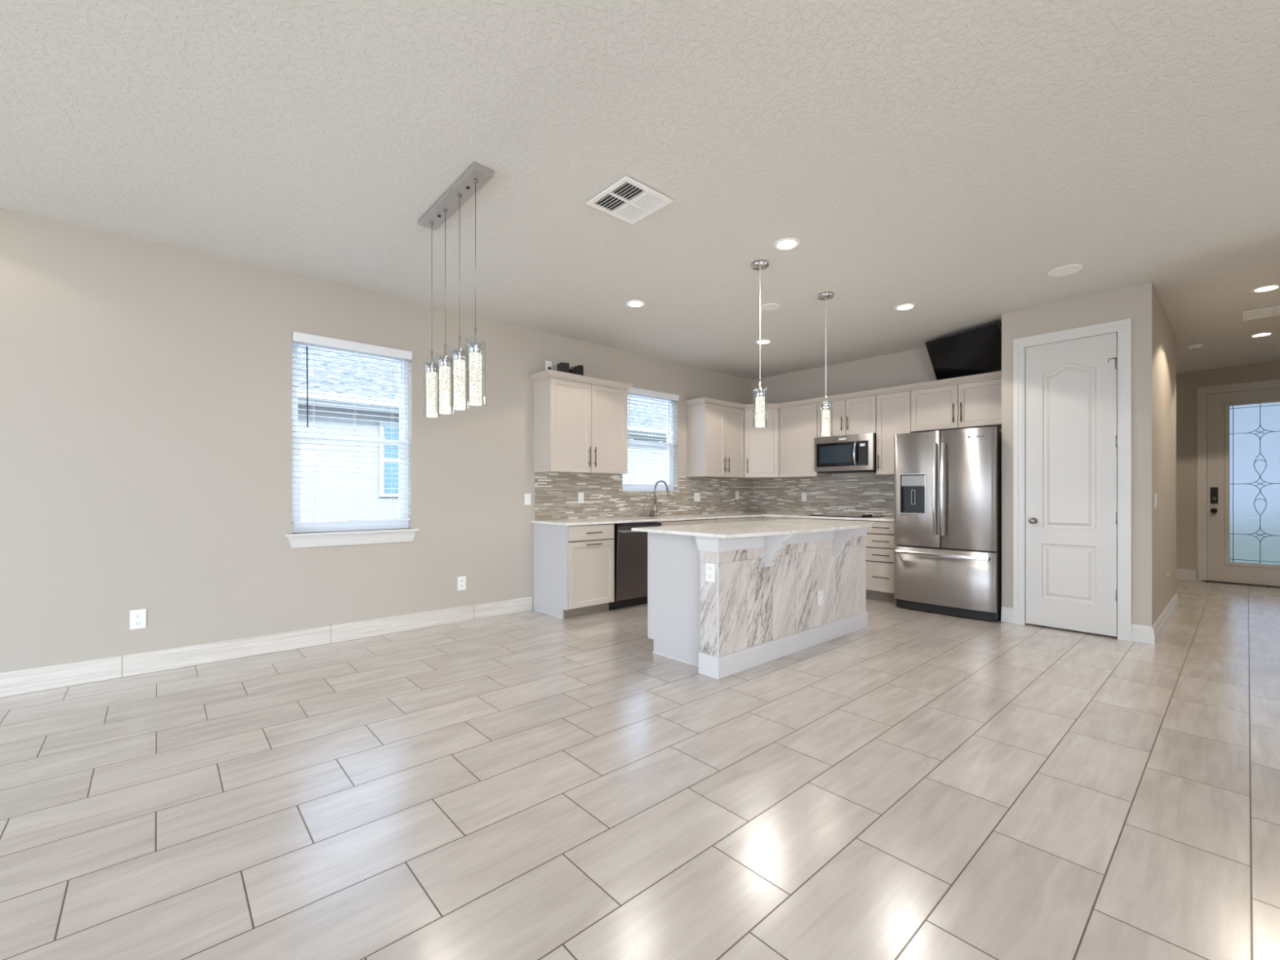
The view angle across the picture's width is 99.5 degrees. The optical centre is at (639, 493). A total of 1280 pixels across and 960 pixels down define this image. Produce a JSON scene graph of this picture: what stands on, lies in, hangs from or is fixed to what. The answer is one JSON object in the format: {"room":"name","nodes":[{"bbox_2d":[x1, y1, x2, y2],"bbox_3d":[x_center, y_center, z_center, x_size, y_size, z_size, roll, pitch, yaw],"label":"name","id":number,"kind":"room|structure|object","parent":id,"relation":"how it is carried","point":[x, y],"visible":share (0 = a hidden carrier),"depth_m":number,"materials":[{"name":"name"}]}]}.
{"room":"open-plan kitchen","nodes":[
{"label":"open-plan kitchen","id":0,"kind":"room"},
{"bbox_2d":[0,208,752,672],"bbox_3d":[-1.107,-0.243,5.772,15.830,2.914,0.200,0,0,-42],"label":"wall","id":1,"kind":"structure","parent":0,"point":[146,387],"depth_m":3.87,"materials":[{"name":"beige paint"}]},
{"bbox_2d":[129,608,146,629],"bbox_3d":[-3.359,0.842,3.624,0.080,0.127,0.009,0,0,-42],"label":"wall outlet","id":2,"kind":"object","parent":1,"relation":"attached to","point":[137,617],"visible":1,"depth_m":3.62,"materials":[{"name":"white plastic"}]},
{"bbox_2d":[134,612,141,617],"bbox_3d":[-3.357,0.816,3.622,0.034,0.033,0.004,0,0,-42],"label":"receptacle","id":3,"kind":"object","parent":2,"relation":"attached to","point":[137,615],"depth_m":3.62,"materials":[{"name":"grey plastic"}]},
{"bbox_2d":[134,620,141,626],"bbox_3d":[-3.357,0.868,3.622,0.034,0.033,0.004,0,0,-42],"label":"receptacle","id":4,"kind":"object","parent":2,"relation":"attached to","point":[137,623],"depth_m":3.62,"materials":[{"name":"grey plastic"}]},
{"bbox_2d":[0,595,532,697],"bbox_3d":[-3.976,1.142,3.072,7.655,0.145,0.012,0,0,-42],"label":"baseboard","id":5,"kind":"structure","parent":1,"relation":"attached to","point":[57,676],"depth_m":3.95,"materials":[{"name":"wood"}]},
{"bbox_2d":[284,342,418,548],"bbox_3d":[-2.405,-0.415,4.555,1.003,1.682,0.190,0,0,-42],"label":"window","id":6,"kind":"structure","parent":1,"relation":"in","point":[318,539],"depth_m":4.54,"materials":[{"name":"white plastic"}]},
{"bbox_2d":[292,331,412,524],"bbox_3d":[-2.381,-0.507,4.527,0.899,1.495,0.081,0,0,-42],"label":"window blind","id":7,"kind":"object","parent":6,"relation":"attached to","point":[297,337],"visible":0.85,"depth_m":4.49,"materials":[{"name":"white plastic"}]},
{"bbox_2d":[457,576,466,590],"bbox_3d":[-1.683,0.850,5.118,0.080,0.127,0.009,0,0,-42],"label":"wall outlet","id":8,"kind":"object","parent":1,"relation":"attached to","point":[461,580],"visible":1,"depth_m":5.12,"materials":[{"name":"white plastic"}]},
{"bbox_2d":[524,493,530,505],"bbox_3d":[-1.157,0.061,5.587,0.072,0.117,0.010,0,0,-42],"label":"light switch","id":9,"kind":"object","parent":1,"relation":"attached to","point":[527,496],"visible":1,"depth_m":5.58,"materials":[{"name":"white plastic"}]},
{"bbox_2d":[545,360,551,369],"bbox_3d":[-0.962,-1.346,5.744,0.072,0.117,0.035,0,0,-42],"label":"wall outlet","id":10,"kind":"object","parent":1,"relation":"attached to","point":[548,364],"visible":0.7,"depth_m":5.74,"materials":[{"name":"white plastic"}]},
{"bbox_2d":[528,368,634,474],"bbox_3d":[-0.609,-0.719,5.836,1.122,1.002,0.366,0,0,-42],"label":"upper cabinet","id":11,"kind":"object","parent":1,"relation":"attached to","point":[580,422],"visible":1,"depth_m":5.63,"materials":[{"name":"beige paint"}]},
{"bbox_2d":[556,362,568,373],"bbox_3d":[-0.794,-1.285,5.595,0.090,0.128,0.110,0,0,-34],"label":"router","id":12,"kind":"object","parent":11,"relation":"on","point":[562,366],"visible":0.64,"depth_m":5.55,"materials":[{"name":"black plastic"}]},
{"bbox_2d":[568,364,583,375],"bbox_3d":[-0.771,-1.285,5.739,0.332,0.129,0.181,0,0,27],"label":"speaker","id":13,"kind":"object","parent":11,"relation":"on","point":[578,370],"visible":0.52,"depth_m":5.66},
{"bbox_2d":[534,472,752,519],"bbox_3d":[0.302,0.028,6.888,3.739,0.507,0.008,0,0,-42],"label":"tile backsplash","id":14,"kind":"structure","parent":1,"relation":"attached to","point":[556,494],"depth_m":6.40,"materials":[{"name":"tile"}]},
{"bbox_2d":[577,492,583,502],"bbox_3d":[-0.655,0.051,6.023,0.072,0.117,0.009,0,0,-42],"label":"wall outlet","id":15,"kind":"object","parent":14,"relation":"attached to","point":[580,495],"visible":1,"depth_m":6.02,"materials":[{"name":"white plastic"}]},
{"bbox_2d":[693,493,700,501],"bbox_3d":[0.771,0.051,7.294,0.117,0.117,0.010,0,0,-42],"label":"light switch","id":16,"kind":"object","parent":14,"relation":"attached to","point":[696,495],"visible":1,"depth_m":7.29,"materials":[{"name":"white plastic"}]},
{"bbox_2d":[735,491,738,499],"bbox_3d":[1.413,0.034,7.867,0.072,0.117,0.009,0,0,-42],"label":"wall outlet","id":17,"kind":"object","parent":14,"relation":"attached to","point":[736,492],"visible":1,"depth_m":7.86,"materials":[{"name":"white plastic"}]},
{"bbox_2d":[622,393,679,492],"bbox_3d":[0.100,-0.645,6.803,0.969,1.261,0.168,0,0,-42],"label":"window","id":18,"kind":"structure","parent":1,"relation":"in","point":[670,477],"depth_m":7.05,"materials":[{"name":"white plastic"}]},
{"bbox_2d":[622,386,679,486],"bbox_3d":[0.132,-0.684,6.768,0.937,1.182,0.081,0,0,-42],"label":"window blind","id":19,"kind":"object","parent":18,"relation":"attached to","point":[634,391],"visible":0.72,"depth_m":6.78,"materials":[{"name":"white plastic"}]},
{"bbox_2d":[687,403,743,478],"bbox_3d":[1.042,-0.689,7.311,0.798,0.942,0.362,0,0,-42],"label":"upper cabinet","id":20,"kind":"object","parent":1,"relation":"attached to","point":[715,433],"visible":1,"depth_m":7.13,"materials":[{"name":"beige paint"}]},
{"bbox_2d":[684,370,1001,409],"bbox_3d":[2.236,-1.190,6.347,1.413,0.060,3.388,0,0,-42],"label":"crown molding","id":21,"kind":"structure","parent":20,"relation":"attached to","point":[997,375],"depth_m":6.49,"materials":[{"name":"beige paint"}]},
{"bbox_2d":[924,320,1001,380],"bbox_3d":[3.510,-1.452,5.689,0.466,0.440,0.800,0,0,-25],"label":"television","id":22,"kind":"object","parent":21,"relation":"on","point":[977,350],"visible":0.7,"depth_m":5.61,"materials":[{"name":"black plastic"}]},
{"bbox_2d":[0,578,1279,959],"bbox_3d":[1.453,1.274,2.900,15.830,0.120,7.895,0,0,-42],"label":"floor","id":23,"kind":"structure","parent":0,"point":[909,784],"depth_m":2.13,"materials":[{"name":"tile"}]},
{"bbox_2d":[533,523,613,618],"bbox_3d":[-0.676,0.761,5.575,0.579,0.904,0.666,0,0,-42],"label":"base cabinet","id":24,"kind":"object","parent":23,"relation":"on","point":[573,566],"visible":0.96,"depth_m":5.37,"materials":[{"name":"beige paint"}]},
{"bbox_2d":[608,521,662,609],"bbox_3d":[-0.198,0.766,5.948,0.606,0.895,0.686,0,0,-42],"label":"dishwasher","id":25,"kind":"object","parent":23,"relation":"on","point":[630,547],"visible":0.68,"depth_m":5.66,"materials":[{"name":"black metal"}]},
{"bbox_2d":[654,518,715,526],"bbox_3d":[0.371,0.761,6.509,0.964,0.904,0.666,0,0,-42],"label":"base cabinet","id":26,"kind":"object","parent":23,"relation":"on","point":[697,521],"visible":0.09,"depth_m":6.27,"materials":[{"name":"beige paint"}]},
{"bbox_2d":[715,517,748,523],"bbox_3d":[0.976,0.761,7.048,0.648,0.904,0.666,0,0,-42],"label":"base cabinet","id":27,"kind":"object","parent":23,"relation":"on","point":[731,519],"visible":0.08,"depth_m":6.81,"materials":[{"name":"beige paint"}]},
{"bbox_2d":[647,526,867,679],"bbox_3d":[1.074,0.750,4.464,2.095,0.927,1.018,0,0,-42],"label":"kitchen island","id":28,"kind":"object","parent":23,"relation":"on","point":[761,606],"visible":0.86,"depth_m":3.96,"materials":[{"name":"stone"}]},
{"bbox_2d":[706,563,715,582],"bbox_3d":[0.466,0.526,3.594,0.009,0.122,0.076,0,0,-42],"label":"wall outlet","id":29,"kind":"object","parent":28,"relation":"attached to","point":[710,567],"visible":1,"depth_m":3.59,"materials":[{"name":"white plastic"}]},
{"bbox_2d":[707,565,711,571],"bbox_3d":[0.464,0.500,3.592,0.004,0.033,0.034,0,0,-42],"label":"receptacle","id":30,"kind":"object","parent":29,"relation":"attached to","point":[709,567],"depth_m":3.59,"materials":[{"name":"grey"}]},
{"bbox_2d":[707,573,711,579],"bbox_3d":[0.464,0.552,3.592,0.004,0.033,0.034,0,0,-42],"label":"receptacle","id":31,"kind":"object","parent":29,"relation":"attached to","point":[709,575],"depth_m":3.59,"materials":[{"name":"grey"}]},
{"bbox_2d":[631,518,875,537],"bbox_3d":[1.114,0.274,4.495,2.265,0.022,1.003,0,0,-42],"label":"island countertop","id":32,"kind":"structure","parent":28,"relation":"on","point":[796,526],"depth_m":4.10,"materials":[{"name":"white stone"}]},
{"bbox_2d":[817,590,822,605],"bbox_3d":[1.465,0.847,4.394,0.072,0.117,0.009,0,0,-42],"label":"wall outlet","id":33,"kind":"object","parent":28,"relation":"attached to","point":[820,592],"visible":1,"depth_m":4.39,"materials":[{"name":"white plastic"}]},
{"bbox_2d":[747,516,782,521],"bbox_3d":[1.654,0.761,7.480,0.933,0.904,0.924,0,0,-42],"label":"base cabinet","id":34,"kind":"object","parent":23,"relation":"on","point":[750,518],"visible":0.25,"depth_m":7.14,"materials":[{"name":"beige paint"}]},
{"bbox_2d":[531,511,893,525],"bbox_3d":[1.089,0.295,5.971,3.784,0.026,2.424,0,0,-42],"label":"countertop","id":35,"kind":"structure","parent":34,"relation":"on","point":[707,516],"depth_m":6.19,"materials":[{"name":"white stone"}]},
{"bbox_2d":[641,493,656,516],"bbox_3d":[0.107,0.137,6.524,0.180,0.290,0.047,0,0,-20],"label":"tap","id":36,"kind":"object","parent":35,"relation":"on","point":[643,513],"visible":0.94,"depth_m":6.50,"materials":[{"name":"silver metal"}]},
{"bbox_2d":[653,480,671,516],"bbox_3d":[0.285,0.062,6.558,0.124,0.440,0.291,0,0,-42],"label":"kitchen faucet","id":37,"kind":"object","parent":35,"relation":"on","point":[655,509],"visible":0.99,"depth_m":6.60,"materials":[{"name":"silver metal"}]},
{"bbox_2d":[808,514,885,517],"bbox_3d":[2.548,0.267,6.684,0.500,0.030,0.735,0,0,-42],"label":"cooktop","id":38,"kind":"object","parent":35,"relation":"in","point":[826,515],"visible":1,"depth_m":6.58,"materials":[{"name":"black glass"}]},
{"bbox_2d":[782,517,804,519],"bbox_3d":[2.171,0.761,7.093,0.675,0.904,0.336,0,0,-42],"label":"base cabinet","id":39,"kind":"object","parent":23,"relation":"on","point":[782,517],"visible":0.12,"depth_m":6.92,"materials":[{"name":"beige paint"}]},
{"bbox_2d":[804,518,868,598],"bbox_3d":[2.539,0.761,6.681,0.675,0.904,0.760,0,0,-42],"label":"base cabinet","id":40,"kind":"object","parent":23,"relation":"on","point":[867,592],"visible":0.06,"depth_m":6.38,"materials":[{"name":"beige paint"}]},
{"bbox_2d":[865,520,896,602],"bbox_3d":[2.924,0.761,6.249,0.675,0.904,0.390,0,0,-42],"label":"base cabinet","id":41,"kind":"object","parent":23,"relation":"on","point":[880,544],"visible":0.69,"depth_m":6.07,"materials":[{"name":"beige paint"}]},
{"bbox_2d":[893,426,1001,621],"bbox_3d":[3.283,0.295,5.648,0.902,1.838,0.934,0,0,-42],"label":"refrigerator","id":42,"kind":"object","parent":23,"relation":"on","point":[948,483],"visible":1,"depth_m":5.33,"materials":[{"name":"grey metal"}]},
{"bbox_2d":[0,0,1279,380],"bbox_3d":[2.218,-1.825,3.583,17.880,0.250,7.895,0,0,-42],"label":"ceiling","id":43,"kind":"structure","parent":0,"point":[943,157],"depth_m":2.67,"materials":[{"name":"white paint"}]},
{"bbox_2d":[417,161,493,417],"bbox_3d":[-1.075,-1.085,3.106,0.112,1.230,0.792,0,0,-42],"label":"linear chandelier","id":44,"kind":"object","parent":43,"relation":"hanging from","point":[476,175],"visible":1,"depth_m":3.02,"materials":[{"name":"white glass"}]},
{"bbox_2d":[586,175,673,224],"bbox_3d":[-0.061,-1.693,3.147,0.362,0.012,0.362,0,0,-42],"label":"ceiling vent","id":45,"kind":"object","parent":43,"relation":"in","point":[628,200],"visible":1,"depth_m":3.13,"materials":[{"name":"grey metal"}]},
{"bbox_2d":[625,299,645,307],"bbox_3d":[-0.040,-1.694,4.853,0.181,0.011,0.181,0,0,-42],"label":"recessed light","id":46,"kind":"object","parent":43,"relation":"in","point":[634,304],"visible":1,"depth_m":4.84,"materials":[{"name":"white plastic"}]},
{"bbox_2d":[751,259,768,426],"bbox_3d":[0.888,-1.095,4.005,0.132,1.209,0.132,0,0,-42],"label":"pendant light","id":47,"kind":"object","parent":43,"relation":"hanging from","point":[759,264],"visible":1,"depth_m":3.98,"materials":[{"name":"white glass"}]},
{"bbox_2d":[755,339,771,344],"bbox_3d":[1.382,-1.694,6.072,0.181,0.011,0.181,0,0,-42],"label":"recessed light","id":48,"kind":"object","parent":43,"relation":"in","point":[762,341],"visible":0.92,"depth_m":6.05,"materials":[{"name":"white plastic"}]},
{"bbox_2d":[760,302,780,310],"bbox_3d":[1.187,-1.695,4.928,0.170,0.008,0.170,0,0,-42],"label":"ceiling speaker","id":49,"kind":"object","parent":43,"relation":"attached to","point":[771,306],"visible":1,"depth_m":4.91,"materials":[{"name":"white plastic"}]},
{"bbox_2d":[773,237,800,250],"bbox_3d":[1.001,-1.694,3.693,0.181,0.011,0.181,0,0,-42],"label":"recessed light","id":50,"kind":"object","parent":43,"relation":"in","point":[788,243],"visible":1,"depth_m":3.68,"materials":[{"name":"white plastic"}]},
{"bbox_2d":[817,291,834,435],"bbox_3d":[1.590,-1.095,4.630,0.132,1.209,0.132,0,0,-42],"label":"pendant light","id":51,"kind":"object","parent":43,"relation":"hanging from","point":[825,295],"visible":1,"depth_m":4.61,"materials":[{"name":"white glass"}]},
{"bbox_2d":[894,303,915,311],"bbox_3d":[2.417,-1.694,4.937,0.181,0.011,0.181,0,0,-42],"label":"recessed light","id":52,"kind":"object","parent":43,"relation":"in","point":[904,306],"visible":1,"depth_m":4.92,"materials":[{"name":"white plastic"}]},
{"bbox_2d":[1047,264,1083,276],"bbox_3d":[3.239,-1.695,4.128,0.216,0.008,0.216,0,0,-42],"label":"ceiling speaker","id":53,"kind":"object","parent":43,"relation":"attached to","point":[1064,270],"visible":1,"depth_m":4.12,"materials":[{"name":"white plastic"}]},
{"bbox_2d":[1186,343,1203,349],"bbox_3d":[6.377,-1.678,6.222,0.130,0.043,0.130,0,0,-42],"label":"smoke detector","id":54,"kind":"object","parent":43,"relation":"attached to","point":[1196,346],"visible":1,"depth_m":6.19,"materials":[{"name":"white plastic"}]},
{"bbox_2d":[1242,305,1279,320],"bbox_3d":[5.902,-1.694,5.041,0.380,0.012,0.390,0,0,-42],"label":"ceiling vent","id":55,"kind":"object","parent":43,"relation":"in","point":[1275,310],"visible":1,"depth_m":5.09,"materials":[{"name":"grey"}]},
{"bbox_2d":[1248,332,1274,337],"bbox_3d":[6.652,-1.694,5.797,0.181,0.011,0.181,0,0,-42],"label":"recessed light","id":56,"kind":"object","parent":43,"relation":"in","point":[1264,334],"visible":1,"depth_m":5.79,"materials":[{"name":"white plastic"}]},
{"bbox_2d":[1249,284,1279,293],"bbox_3d":[5.191,-1.694,4.489,0.181,0.011,0.181,0,0,-42],"label":"recessed light","id":57,"kind":"object","parent":43,"relation":"in","point":[1268,287],"visible":1,"depth_m":4.48,"materials":[{"name":"white plastic"}]},
{"bbox_2d":[752,346,1001,516],"bbox_3d":[2.919,-0.243,6.876,0.150,2.914,3.512,0,0,-42],"label":"wall","id":58,"kind":"structure","parent":0,"point":[914,366],"depth_m":6.99,"materials":[{"name":"beige paint"}]},
{"bbox_2d":[726,408,786,478],"bbox_3d":[1.686,-0.689,7.663,0.642,0.942,0.694,0,0,-42],"label":"upper cabinet","id":59,"kind":"object","parent":58,"relation":"attached to","point":[761,444],"visible":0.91,"depth_m":7.43,"materials":[{"name":"beige paint"}]},
{"bbox_2d":[779,403,831,477],"bbox_3d":[2.217,-0.689,7.280,0.357,0.942,0.562,0,0,-42],"label":"upper cabinet","id":60,"kind":"object","parent":58,"relation":"attached to","point":[797,424],"visible":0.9,"depth_m":7.17,"materials":[{"name":"beige paint"}]},
{"bbox_2d":[752,475,893,516],"bbox_3d":[2.501,0.033,7.225,0.008,0.498,2.416,0,0,-42],"label":"tile backsplash","id":61,"kind":"structure","parent":58,"relation":"attached to","point":[858,495],"depth_m":7.23,"materials":[{"name":"tile"}]},
{"bbox_2d":[801,493,806,501],"bbox_3d":[2.265,0.054,7.476,0.009,0.117,0.072,0,0,-42],"label":"wall outlet","id":62,"kind":"object","parent":61,"relation":"attached to","point":[803,495],"visible":1,"depth_m":7.47,"materials":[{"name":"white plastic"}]},
{"bbox_2d":[817,395,876,437],"bbox_3d":[2.646,-0.936,6.772,0.393,0.448,0.759,0,0,-42],"label":"upper cabinet","id":63,"kind":"object","parent":58,"relation":"attached to","point":[857,415],"visible":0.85,"depth_m":6.61,"materials":[{"name":"beige paint"}]},
{"bbox_2d":[814,432,876,473],"bbox_3d":[2.613,-0.486,6.743,0.482,0.448,0.757,0,0,-42],"label":"microwave","id":64,"kind":"object","parent":63,"relation":"attached to","point":[852,453],"visible":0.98,"depth_m":6.58,"materials":[{"name":"silver metal"}]},
{"bbox_2d":[876,390,913,475],"bbox_3d":[3.030,-0.689,6.342,0.393,0.942,0.387,0,0,-42],"label":"upper cabinet","id":65,"kind":"object","parent":58,"relation":"attached to","point":[893,409],"visible":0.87,"depth_m":6.27,"materials":[{"name":"beige paint"}]},
{"bbox_2d":[911,377,1001,432],"bbox_3d":[3.482,-0.926,5.835,0.393,0.468,0.962,0,0,-42],"label":"upper cabinet","id":66,"kind":"object","parent":58,"relation":"attached to","point":[977,404],"visible":0.82,"depth_m":5.73,"materials":[{"name":"beige paint"}]},
{"bbox_2d":[1001,282,1153,626],"bbox_3d":[4.038,-0.243,4.984,0.697,2.914,1.041,0,0,-42],"label":"wall","id":67,"kind":"structure","parent":0,"point":[1135,303],"depth_m":4.45,"materials":[{"name":"beige paint"}]},
{"bbox_2d":[1000,606,1013,623],"bbox_3d":[3.459,1.144,5.097,0.018,0.140,0.101,0,0,-42],"label":"baseboard","id":68,"kind":"structure","parent":67,"relation":"attached to","point":[1006,613],"depth_m":5.09,"materials":[{"name":"white wood"}]},
{"bbox_2d":[1025,332,1117,636],"bbox_3d":[3.763,-0.073,4.750,0.105,2.545,0.645,0,0,-42],"label":"door","id":69,"kind":"structure","parent":67,"relation":"in","point":[1071,386],"depth_m":4.75,"materials":[{"name":"white wood"}]},
{"bbox_2d":[1013,318,1131,640],"bbox_3d":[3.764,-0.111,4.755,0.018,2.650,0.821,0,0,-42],"label":"trim","id":70,"kind":"structure","parent":67,"relation":"attached to","point":[1123,327],"depth_m":4.51,"materials":[{"name":"white wood"}]},
{"bbox_2d":[1153,286,1176,623],"bbox_3d":[5.358,-0.243,6.675,4.677,2.914,1.808,0,0,-42],"label":"wall","id":71,"kind":"structure","parent":0,"point":[1164,335],"depth_m":4.98,"materials":[{"name":"beige paint"}]},
{"bbox_2d":[1130,593,1178,644],"bbox_3d":[4.401,1.144,5.729,2.264,0.140,1.706,0,0,-42],"label":"baseboard","id":72,"kind":"structure","parent":71,"relation":"attached to","point":[1140,633],"depth_m":4.44,"materials":[{"name":"white wood"}]},
{"bbox_2d":[1154,493,1156,507],"bbox_3d":[4.290,0.060,4.505,0.072,0.117,0.010,0,0,-42],"label":"light switch","id":73,"kind":"object","parent":71,"relation":"attached to","point":[1155,495],"visible":1,"depth_m":4.48,"materials":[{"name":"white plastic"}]},
{"bbox_2d":[1176,360,1279,580],"bbox_3d":[7.769,-0.243,7.598,0.150,2.914,3.400,0,0,-42],"label":"wall","id":74,"kind":"structure","parent":0,"point":[1188,384],"depth_m":7.58,"materials":[{"name":"beige paint"}]},
{"bbox_2d":[1176,568,1196,580],"bbox_3d":[7.152,1.142,8.166,0.015,0.145,1.730,0,0,-42],"label":"baseboard","id":75,"kind":"structure","parent":74,"relation":"attached to","point":[1181,574],"depth_m":7.59,"materials":[{"name":"white wood"}]},
{"bbox_2d":[1197,379,1279,581],"bbox_3d":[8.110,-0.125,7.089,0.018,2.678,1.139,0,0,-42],"label":"trim","id":76,"kind":"structure","parent":74,"relation":"attached to","point":[1202,391],"depth_m":7.46,"materials":[{"name":"white wood"}]},
{"bbox_2d":[1201,580,1279,587],"bbox_3d":[8.163,1.208,7.133,0.160,0.012,1.062,0,0,-42],"label":"trim","id":77,"kind":"structure","parent":74,"relation":"attached to","point":[1202,580],"depth_m":7.20,"materials":[{"name":"black rubber"}]},
{"bbox_2d":[1207,387,1279,586],"bbox_3d":[8.132,-0.080,7.105,0.113,2.564,0.958,0,0,-42],"label":"door","id":78,"kind":"structure","parent":74,"relation":"in","point":[1243,427],"depth_m":7.23,"materials":[{"name":"grey"}]},
{"label":"outside","id":79,"kind":"structure","parent":0,"visible":0},
{"bbox_3d":[0.404,1.489,7.060,70.000,0.150,70.000,0,0,-42],"label":"ground","id":80,"kind":"structure","parent":79,"visible":0},
{"bbox_2d":[297,345,666,521],"bbox_3d":[-4.461,-0.886,11.765,18.800,4.600,6.700,0,0,-42],"label":"neighbor house","id":81,"kind":"structure","parent":80,"relation":"on","point":[308,498],"depth_m":8.11,"materials":[{"name":"grey paint"}]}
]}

